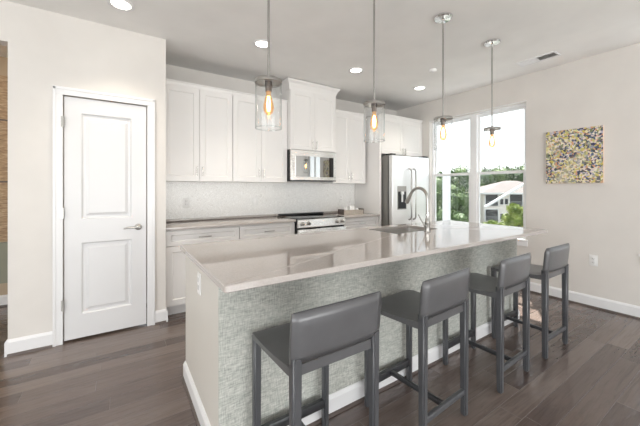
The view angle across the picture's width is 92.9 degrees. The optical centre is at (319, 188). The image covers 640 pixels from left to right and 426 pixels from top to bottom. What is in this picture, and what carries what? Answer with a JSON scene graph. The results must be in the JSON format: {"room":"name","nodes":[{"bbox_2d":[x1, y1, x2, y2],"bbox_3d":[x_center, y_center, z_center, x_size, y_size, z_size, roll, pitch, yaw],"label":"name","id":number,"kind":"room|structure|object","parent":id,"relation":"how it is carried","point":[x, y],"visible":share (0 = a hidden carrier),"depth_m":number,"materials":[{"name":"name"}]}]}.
{"room":"kitchen","nodes":[
{"label":"kitchen","id":0,"kind":"room"},
{"bbox_2d":[0,56,7,294],"bbox_3d":[-4.036,-0.083,3.076,3.865,2.765,0.154,0,0,-34],"label":"wall","id":1,"kind":"structure","parent":0,"point":[3,79],"depth_m":3.36,"materials":[{"name":"brown wood"}]},
{"bbox_2d":[0,294,7,306],"bbox_3d":[-4.415,1.238,2.756,2.878,0.125,0.030,0,0,-34],"label":"baseboard","id":2,"kind":"structure","parent":1,"relation":"attached to","point":[3,298],"depth_m":3.36,"materials":[{"name":"white paint"}]},
{"bbox_2d":[0,0,165,339],"bbox_3d":[-3.394,-0.083,2.215,3.985,2.765,0.800,0,0,-34],"label":"wall","id":3,"kind":"structure","parent":0,"point":[46,49],"depth_m":2.49,"materials":[{"name":"grey paint"}]},
{"bbox_2d":[2,339,7,357],"bbox_3d":[-2.481,1.238,2.413,0.030,0.125,0.156,0,0,-34],"label":"baseboard opening","id":4,"kind":"structure","parent":3,"relation":"attached to","point":[5,343],"depth_m":2.35,"materials":[{"name":"white paint"}]},
{"bbox_2d":[7,331,52,356],"bbox_3d":[-2.315,1.238,2.431,0.266,0.125,0.030,0,0,-34],"label":"baseboard","id":5,"kind":"structure","parent":3,"relation":"attached to","point":[36,342],"depth_m":2.43,"materials":[{"name":"white paint"}]},
{"bbox_2d":[61,96,145,340],"bbox_3d":[-1.905,0.249,2.712,0.620,2.061,0.090,0,0,-34],"label":"door","id":6,"kind":"structure","parent":3,"relation":"in","point":[103,213],"depth_m":2.71,"materials":[{"name":"white paint"}]},
{"bbox_2d":[53,85,154,346],"bbox_3d":[-1.895,0.223,2.713,0.743,2.154,0.024,0,0,-34],"label":"trim","id":7,"kind":"structure","parent":3,"relation":"attached to","point":[58,91],"depth_m":2.53,"materials":[{"name":"white paint"}]},
{"bbox_2d":[155,309,165,324],"bbox_3d":[-1.543,1.238,2.942,0.094,0.125,0.030,0,0,-34],"label":"baseboard","id":8,"kind":"structure","parent":3,"relation":"attached to","point":[160,315],"depth_m":2.94,"materials":[{"name":"white paint"}]},
{"bbox_2d":[166,308,168,321],"bbox_3d":[-1.525,1.238,3.029,0.030,0.125,0.126,0,0,-34],"label":"baseboard","id":9,"kind":"structure","parent":3,"relation":"attached to","point":[167,318],"depth_m":2.97,"materials":[{"name":"white paint"}]},
{"bbox_2d":[166,64,395,215],"bbox_3d":[-0.258,-0.083,4.680,3.965,2.765,0.150,0,0,-34],"label":"wall","id":10,"kind":"structure","parent":0,"point":[172,72],"depth_m":4.00,"materials":[{"name":"grey paint"}]},
{"bbox_2d":[183,198,188,207],"bbox_3d":[-1.617,0.165,3.675,0.072,0.120,0.009,0,0,-34],"label":"power outlet","id":11,"kind":"object","parent":10,"relation":"attached to","point":[185,200],"visible":1,"depth_m":3.67,"materials":[{"name":"white plastic"}]},
{"bbox_2d":[166,78,232,181],"bbox_3d":[-1.450,-0.638,3.581,0.759,1.103,0.350,0,0,-34],"label":"upper cabinet","id":12,"kind":"object","parent":10,"relation":"attached to","point":[198,116],"visible":0.9,"depth_m":3.46,"materials":[{"name":"white paint"}]},
{"bbox_2d":[232,90,287,182],"bbox_3d":[-0.825,-0.638,3.995,0.736,1.103,0.350,0,0,-34],"label":"upper cabinet","id":13,"kind":"object","parent":10,"relation":"attached to","point":[259,139],"visible":0.93,"depth_m":3.85,"materials":[{"name":"white paint"}]},
{"bbox_2d":[166,182,354,218],"bbox_3d":[-0.642,0.134,4.331,2.939,0.444,0.008,0,0,-34],"label":"backsplash","id":14,"kind":"structure","parent":10,"relation":"attached to","point":[206,199],"depth_m":4.13,"materials":[{"name":"white tile"}]},
{"bbox_2d":[274,77,339,152],"bbox_3d":[-0.181,-0.993,4.372,0.855,0.925,0.431,0,0,-34],"label":"upper cabinet","id":15,"kind":"object","parent":10,"relation":"attached to","point":[311,107],"visible":0.97,"depth_m":4.19,"materials":[{"name":"white paint"}]},
{"bbox_2d":[287,149,335,181],"bbox_3d":[-0.175,-0.317,4.364,0.744,0.416,0.450,0,0,-34],"label":"microwave","id":16,"kind":"object","parent":15,"relation":"attached to","point":[302,165],"visible":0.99,"depth_m":4.17,"materials":[{"name":"silver metal"}]},
{"bbox_2d":[321,109,365,183],"bbox_3d":[0.381,-0.638,4.792,0.645,1.103,0.350,0,0,-34],"label":"upper cabinet","id":17,"kind":"object","parent":10,"relation":"attached to","point":[350,126],"visible":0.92,"depth_m":4.68,"materials":[{"name":"white paint"}]},
{"bbox_2d":[366,113,422,156],"bbox_3d":[1.201,-0.859,5.176,0.973,0.623,0.614,0,0,-34],"label":"upper cabinet","id":18,"kind":"object","parent":10,"relation":"attached to","point":[401,136],"visible":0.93,"depth_m":4.93,"materials":[{"name":"white paint"}]},
{"bbox_2d":[0,0,639,110],"bbox_3d":[0.072,-1.525,0.707,8.100,0.120,9.700,0,0,-34],"label":"ceiling","id":19,"kind":"structure","parent":0,"point":[313,41],"depth_m":2.92,"materials":[{"name":"paint"}]},
{"bbox_2d":[106,0,134,11],"bbox_3d":[-1.577,-1.461,2.410,0.190,0.008,0.190,0,0,-34],"label":"recessed light","id":20,"kind":"object","parent":19,"relation":"in","point":[123,5],"visible":1,"depth_m":2.42,"materials":[{"name":"white paint"}]},
{"bbox_2d":[253,39,271,48],"bbox_3d":[-0.581,-1.461,3.069,0.190,0.008,0.190,0,0,-34],"label":"recessed light","id":21,"kind":"object","parent":19,"relation":"in","point":[260,43],"visible":0.77,"depth_m":3.06,"materials":[{"name":"white plastic"}]},
{"bbox_2d":[255,0,281,114],"bbox_3d":[-0.288,-0.901,1.704,0.153,1.128,0.153,0,0,-34],"label":"pendant light","id":22,"kind":"object","parent":19,"relation":"hanging from","point":[268,82],"visible":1,"depth_m":1.70,"materials":[{"name":"silver metal"}]},
{"bbox_2d":[265,80,271,91],"bbox_3d":[-0.288,-0.573,1.704,0.044,0.056,0.044,0,0,-33],"label":"socket","id":23,"kind":"object","parent":22,"relation":"attached to","point":[268,83],"depth_m":1.69,"materials":[{"name":"grey metal"}]},
{"bbox_2d":[348,67,363,73],"bbox_3d":[0.445,-1.461,3.748,0.190,0.008,0.190,0,0,-34],"label":"recessed light","id":24,"kind":"object","parent":19,"relation":"in","point":[354,70],"visible":1,"depth_m":3.74,"materials":[{"name":"white plastic"}]},
{"bbox_2d":[363,0,384,129],"bbox_3d":[0.383,-0.901,2.148,0.153,1.128,0.153,0,0,-34],"label":"pendant light","id":25,"kind":"object","parent":19,"relation":"hanging from","point":[374,104],"visible":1,"depth_m":2.14,"materials":[{"name":"silver metal"}]},
{"bbox_2d":[371,103,376,111],"bbox_3d":[0.383,-0.573,2.148,0.044,0.056,0.044,0,0,-33],"label":"socket","id":26,"kind":"object","parent":25,"relation":"attached to","point":[373,105],"depth_m":2.13,"materials":[{"name":"grey metal"}]},
{"bbox_2d":[413,86,426,90],"bbox_3d":[1.446,-1.461,4.411,0.190,0.008,0.190,0,0,-34],"label":"recessed light","id":27,"kind":"object","parent":19,"relation":"in","point":[417,88],"visible":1,"depth_m":4.41,"materials":[{"name":"white plastic"}]},
{"bbox_2d":[429,68,436,72],"bbox_3d":[1.388,-1.450,3.737,0.090,0.030,0.090,0,0,-34],"label":"smoke detector","id":28,"kind":"object","parent":19,"relation":"attached to","point":[433,70],"visible":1,"depth_m":3.71,"materials":[{"name":"white plastic"}]},
{"bbox_2d":[434,12,452,139],"bbox_3d":[1.048,-0.901,2.589,0.153,1.128,0.153,0,0,-34],"label":"pendant light","id":29,"kind":"object","parent":19,"relation":"hanging from","point":[441,18],"visible":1,"depth_m":2.58,"materials":[{"name":"silver metal"}]},
{"bbox_2d":[440,118,445,124],"bbox_3d":[1.048,-0.573,2.589,0.044,0.056,0.044,0,0,-33],"label":"socket","id":30,"kind":"object","parent":29,"relation":"attached to","point":[442,120],"depth_m":2.57,"materials":[{"name":"grey metal"}]},
{"bbox_2d":[483,38,500,146],"bbox_3d":[1.715,-0.901,3.030,0.153,1.128,0.153,0,0,-34],"label":"pendant light","id":31,"kind":"object","parent":19,"relation":"hanging from","point":[491,42],"visible":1,"depth_m":3.02,"materials":[{"name":"silver metal"}]},
{"bbox_2d":[515,51,560,66],"bbox_3d":[2.451,-1.461,3.427,0.170,0.008,0.390,0,0,-34],"label":"ceiling vent","id":32,"kind":"object","parent":19,"relation":"in","point":[552,54],"visible":1,"depth_m":3.41,"materials":[{"name":"white metal"}]},
{"bbox_2d":[0,290,639,425],"bbox_3d":[0.072,1.360,0.707,8.100,0.120,9.700,0,0,-34],"label":"floor","id":33,"kind":"structure","parent":0,"point":[130,376],"depth_m":2.04,"materials":[{"name":"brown wood"}]},
{"bbox_2d":[166,226,238,314],"bbox_3d":[-1.384,0.859,3.481,0.759,0.882,0.600,0,0,-34],"label":"base cabinet","id":34,"kind":"object","parent":33,"relation":"on","point":[175,258],"visible":0.39,"depth_m":3.14,"materials":[{"name":"white paint"}]},
{"bbox_2d":[166,214,295,230],"bbox_3d":[-1.085,0.386,3.682,1.481,0.060,0.599,0,0,-34],"label":"countertop","id":35,"kind":"structure","parent":34,"relation":"on","point":[207,222],"depth_m":3.61,"materials":[{"name":"beige stone"}]},
{"bbox_2d":[239,222,294,238],"bbox_3d":[-0.766,0.859,3.890,0.719,0.882,0.600,0,0,-34],"label":"base cabinet","id":36,"kind":"object","parent":33,"relation":"on","point":[274,229],"visible":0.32,"depth_m":3.65,"materials":[{"name":"white paint"}]},
{"bbox_2d":[278,212,345,233],"bbox_3d":[-0.108,0.827,4.249,0.760,0.946,0.670,0,0,-34],"label":"range","id":37,"kind":"object","parent":33,"relation":"on","point":[308,222],"visible":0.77,"depth_m":4.06,"materials":[{"name":"silver metal"}]},
{"bbox_2d":[278,214,343,219],"bbox_3d":[-0.132,0.387,4.285,0.760,0.016,0.563,0,0,-33],"label":"cooktop","id":38,"kind":"object","parent":37,"relation":"in","point":[292,216],"depth_m":4.19,"materials":[{"name":"black glass"}]},
{"bbox_2d":[252,291,381,425],"bbox_3d":[-0.025,0.874,1.388,0.444,0.852,0.444,0,0,-34],"label":"bar stool","id":39,"kind":"object","parent":33,"relation":"on","point":[313,339],"visible":1,"depth_m":1.25,"materials":[{"name":"grey leather"}]},
{"bbox_2d":[182,239,520,425],"bbox_3d":[0.512,0.859,2.551,2.952,0.883,0.877,0,0,-34],"label":"kitchen island","id":40,"kind":"object","parent":33,"relation":"on","point":[220,326],"visible":0.51,"depth_m":1.72,"materials":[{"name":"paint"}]},
{"bbox_2d":[197,272,200,295],"bbox_3d":[-0.691,0.540,1.737,0.005,0.120,0.072,0,0,-33],"label":"outlet plate","id":41,"kind":"object","parent":40,"relation":"attached to","point":[198,273],"depth_m":1.73,"materials":[{"name":"white plastic"}]},
{"bbox_2d":[180,220,546,292],"bbox_3d":[0.600,0.402,2.496,3.055,0.031,1.070,0,0,-34],"label":"island countertop","id":42,"kind":"structure","parent":40,"relation":"on","point":[241,264],"depth_m":1.97,"materials":[{"name":"beige stone"}]},
{"bbox_2d":[381,228,423,233],"bbox_3d":[0.802,0.514,2.929,0.660,0.192,0.430,0,0,-34],"label":"sink","id":43,"kind":"object","parent":42,"relation":"in","point":[405,230],"visible":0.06,"depth_m":3.17,"materials":[{"name":"silver metal"}]},
{"bbox_2d":[405,187,430,231],"bbox_3d":[0.877,0.182,2.819,0.135,0.409,0.284,0,0,-34],"label":"faucet","id":44,"kind":"object","parent":42,"relation":"on","point":[426,224],"visible":1,"depth_m":2.74,"materials":[{"name":"grey metal"}]},
{"bbox_2d":[344,216,377,228],"bbox_3d":[0.465,0.859,4.705,0.686,0.882,0.600,0,0,-34],"label":"base cabinet","id":45,"kind":"object","parent":33,"relation":"on","point":[363,222],"visible":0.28,"depth_m":4.48,"materials":[{"name":"white paint"}]},
{"bbox_2d":[323,211,379,218],"bbox_3d":[0.464,0.386,4.707,0.686,0.060,0.599,0,0,-34],"label":"countertop","id":46,"kind":"structure","parent":45,"relation":"on","point":[326,212],"depth_m":4.60,"materials":[{"name":"beige stone"}]},
{"bbox_2d":[338,208,363,214],"bbox_3d":[0.474,0.344,4.655,0.392,0.082,0.146,0,0,-34],"label":"serving tray","id":47,"kind":"object","parent":46,"relation":"on","point":[340,211],"visible":0.84,"depth_m":4.57,"materials":[{"name":"beige wood"}]},
{"bbox_2d":[347,206,354,209],"bbox_3d":[0.471,0.316,4.652,0.090,0.120,0.082,0,0,-34],"label":"sugar canister","id":48,"kind":"object","parent":47,"relation":"in","point":[348,207],"visible":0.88,"depth_m":4.62,"materials":[{"name":"white ceramic"}]},
{"bbox_2d":[355,114,380,225],"bbox_3d":[0.768,0.075,4.910,0.040,2.450,0.581,0,0,-34],"label":"end panel","id":49,"kind":"object","parent":33,"relation":"on","point":[367,195],"visible":0.36,"depth_m":4.80,"materials":[{"name":"white paint"}]},
{"bbox_2d":[381,153,428,225],"bbox_3d":[1.272,0.379,5.086,0.870,1.842,0.782,0,0,-34],"label":"refrigerator","id":50,"kind":"object","parent":33,"relation":"on","point":[400,175],"visible":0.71,"depth_m":4.73,"materials":[{"name":"grey metal"}]},
{"bbox_2d":[364,268,469,425],"bbox_3d":[0.565,0.874,1.776,0.444,0.852,0.444,0,0,-37],"label":"bar stool","id":51,"kind":"object","parent":33,"relation":"on","point":[440,298],"visible":0.86,"depth_m":1.67,"materials":[{"name":"grey leather"}]},
{"bbox_2d":[442,252,530,393],"bbox_3d":[1.208,0.874,2.202,0.444,0.852,0.444,0,0,-36],"label":"bar stool","id":52,"kind":"object","parent":33,"relation":"on","point":[513,273],"visible":0.87,"depth_m":2.08,"materials":[{"name":"grey leather"}]},
{"bbox_2d":[491,243,569,358],"bbox_3d":[1.794,0.874,2.591,0.444,0.852,0.444,0,0,-34],"label":"bar stool","id":53,"kind":"object","parent":33,"relation":"on","point":[555,262],"visible":0.85,"depth_m":2.46,"materials":[{"name":"grey leather"}]},
{"bbox_2d":[396,43,639,305],"bbox_3d":[3.740,-0.083,2.367,0.150,2.765,8.420,0,0,-34],"label":"wall","id":54,"kind":"structure","parent":0,"point":[602,220],"depth_m":3.40,"materials":[{"name":"grey paint"}]},
{"bbox_2d":[429,100,527,246],"bbox_3d":[2.288,-0.200,4.533,0.180,1.869,1.515,0,0,-34],"label":"window","id":55,"kind":"structure","parent":54,"relation":"in","point":[475,172],"depth_m":4.51,"materials":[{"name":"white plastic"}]},
{"bbox_2d":[546,125,603,183],"bbox_3d":[2.895,-0.375,3.475,0.034,0.620,0.524,0,0,-34],"label":"canvas painting","id":56,"kind":"object","parent":54,"relation":"attached to","point":[576,155],"visible":1,"depth_m":3.44,"materials":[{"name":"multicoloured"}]},
{"bbox_2d":[521,282,639,319],"bbox_3d":[3.891,1.238,1.976,0.030,0.125,7.400,0,0,-34],"label":"baseboard","id":57,"kind":"structure","parent":54,"relation":"attached to","point":[629,310],"depth_m":3.32,"materials":[{"name":"white paint"}]},
{"bbox_2d":[589,254,597,266],"bbox_3d":[3.002,0.785,3.338,0.009,0.120,0.072,0,0,-34],"label":"power outlet","id":58,"kind":"object","parent":54,"relation":"attached to","point":[593,259],"visible":1,"depth_m":3.33,"materials":[{"name":"white plastic"}]},
{"label":"outside","id":59,"kind":"structure","parent":0,"visible":0},
{"bbox_3d":[56.626,8.450,97.440,178.000,0.300,240.000,0,0,-33],"label":"ground","id":60,"kind":"structure","parent":59,"visible":0},
{"bbox_2d":[436,172,452,215],"bbox_3d":[9.276,3.282,27.070,5.454,10.055,4.935,0,0,-26],"label":"leafy tree","id":61,"kind":"object","parent":60,"relation":"on","point":[439,178],"visible":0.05,"depth_m":25.28,"materials":[{"name":"green plant"}]},
{"bbox_2d":[436,207,468,221],"bbox_3d":[9.813,4.797,22.805,3.218,7.019,3.506,0,0,-9],"label":"leafy tree","id":62,"kind":"object","parent":60,"relation":"on","point":[462,217],"visible":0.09,"depth_m":22.98,"materials":[{"name":"green plant"}]},
{"bbox_2d":[438,171,468,195],"bbox_3d":[17.811,4.033,44.506,8.465,14.216,7.726,0,0,-25],"label":"leafy tree","id":63,"kind":"object","parent":60,"relation":"on","point":[453,178],"visible":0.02,"depth_m":42.88,"materials":[{"name":"green plant"}]},
{"bbox_2d":[451,165,468,176],"bbox_3d":[45.927,1.296,104.160,11.605,19.185,11.816,0,0,32],"label":"leafy tree","id":64,"kind":"object","parent":60,"relation":"on","point":[462,169],"visible":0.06,"depth_m":101.04,"materials":[{"name":"green plant"}]},
{"bbox_2d":[451,180,468,219],"bbox_3d":[14.519,3.526,34.754,6.233,10.232,5.622,0,0,41],"label":"leafy tree","id":65,"kind":"object","parent":60,"relation":"on","point":[459,201],"visible":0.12,"depth_m":33.85,"materials":[{"name":"green plant"}]},
{"bbox_2d":[451,171,468,192],"bbox_3d":[23.600,3.073,54.355,7.620,12.795,6.976,0,0,2],"label":"leafy tree","id":66,"kind":"object","parent":60,"relation":"on","point":[462,178],"visible":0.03,"depth_m":52.47,"materials":[{"name":"green plant"}]},
{"bbox_2d":[461,166,496,185],"bbox_3d":[44.224,4.411,84.500,12.415,21.324,13.964,0,0,21],"label":"leafy tree","id":67,"kind":"object","parent":60,"relation":"on","point":[484,179],"visible":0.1,"depth_m":81.04,"materials":[{"name":"green plant"}]},
{"bbox_2d":[483,220,498,224],"bbox_3d":[12.341,5.262,22.027,1.639,6.090,1.396,0,0,9],"label":"shrub","id":68,"kind":"object","parent":60,"relation":"on","point":[489,221],"visible":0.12,"depth_m":21.95,"materials":[{"name":"green plant"}]},
{"bbox_2d":[468,181,522,225],"bbox_3d":[37.034,3.650,62.490,21.720,10.700,10.620,0,0,0],"label":"house","id":69,"kind":"structure","parent":60,"relation":"on","point":[488,193],"depth_m":58.00,"materials":[{"name":"beige paint"}]},
{"bbox_2d":[482,165,510,181],"bbox_3d":[55.506,2.446,98.175,12.379,20.464,12.604,0,0,37],"label":"leafy tree","id":70,"kind":"object","parent":60,"relation":"on","point":[500,177],"visible":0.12,"depth_m":94.60,"materials":[{"name":"green plant"}]},
{"bbox_2d":[484,183,522,207],"bbox_3d":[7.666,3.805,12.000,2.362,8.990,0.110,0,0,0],"label":"handrail","id":71,"kind":"object","parent":60,"relation":"on","point":[521,185],"visible":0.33,"depth_m":11.96,"materials":[{"name":"white plastic"}]},
{"bbox_2d":[493,167,515,180],"bbox_3d":[69.536,4.252,114.684,14.858,25.589,16.757,0,0,-28],"label":"leafy tree","id":72,"kind":"object","parent":60,"relation":"on","point":[496,167],"visible":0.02,"depth_m":112.68,"materials":[{"name":"green plant"}]},
{"bbox_2d":[501,203,522,226],"bbox_3d":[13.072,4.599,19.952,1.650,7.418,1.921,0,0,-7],"label":"shrub","id":73,"kind":"object","parent":60,"relation":"on","point":[515,216],"visible":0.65,"depth_m":19.88,"materials":[{"name":"green plant"}]},
{"bbox_2d":[507,163,523,169],"bbox_3d":[85.436,1.496,131.204,15.474,25.580,15.754,0,0,44],"label":"leafy tree","id":74,"kind":"object","parent":60,"relation":"on","point":[515,167],"visible":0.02,"depth_m":128.94,"materials":[{"name":"green plant"}]},
{"bbox_2d":[510,166,523,181],"bbox_3d":[59.199,3.859,84.574,12.415,21.324,13.964,0,0,-3],"label":"leafy tree","id":75,"kind":"object","parent":60,"relation":"on","point":[518,176],"visible":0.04,"depth_m":85.02,"materials":[{"name":"green plant"}]},
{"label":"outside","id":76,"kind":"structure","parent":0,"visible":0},
{"bbox_2d":[441,164,451,219],"bbox_3d":[3.412,3.815,8.200,0.200,8.970,0.200,0,0,-34],"label":"post","id":77,"kind":"object","parent":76,"point":[446,168],"visible":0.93,"depth_m":8.15,"materials":[{"name":"white plastic"}]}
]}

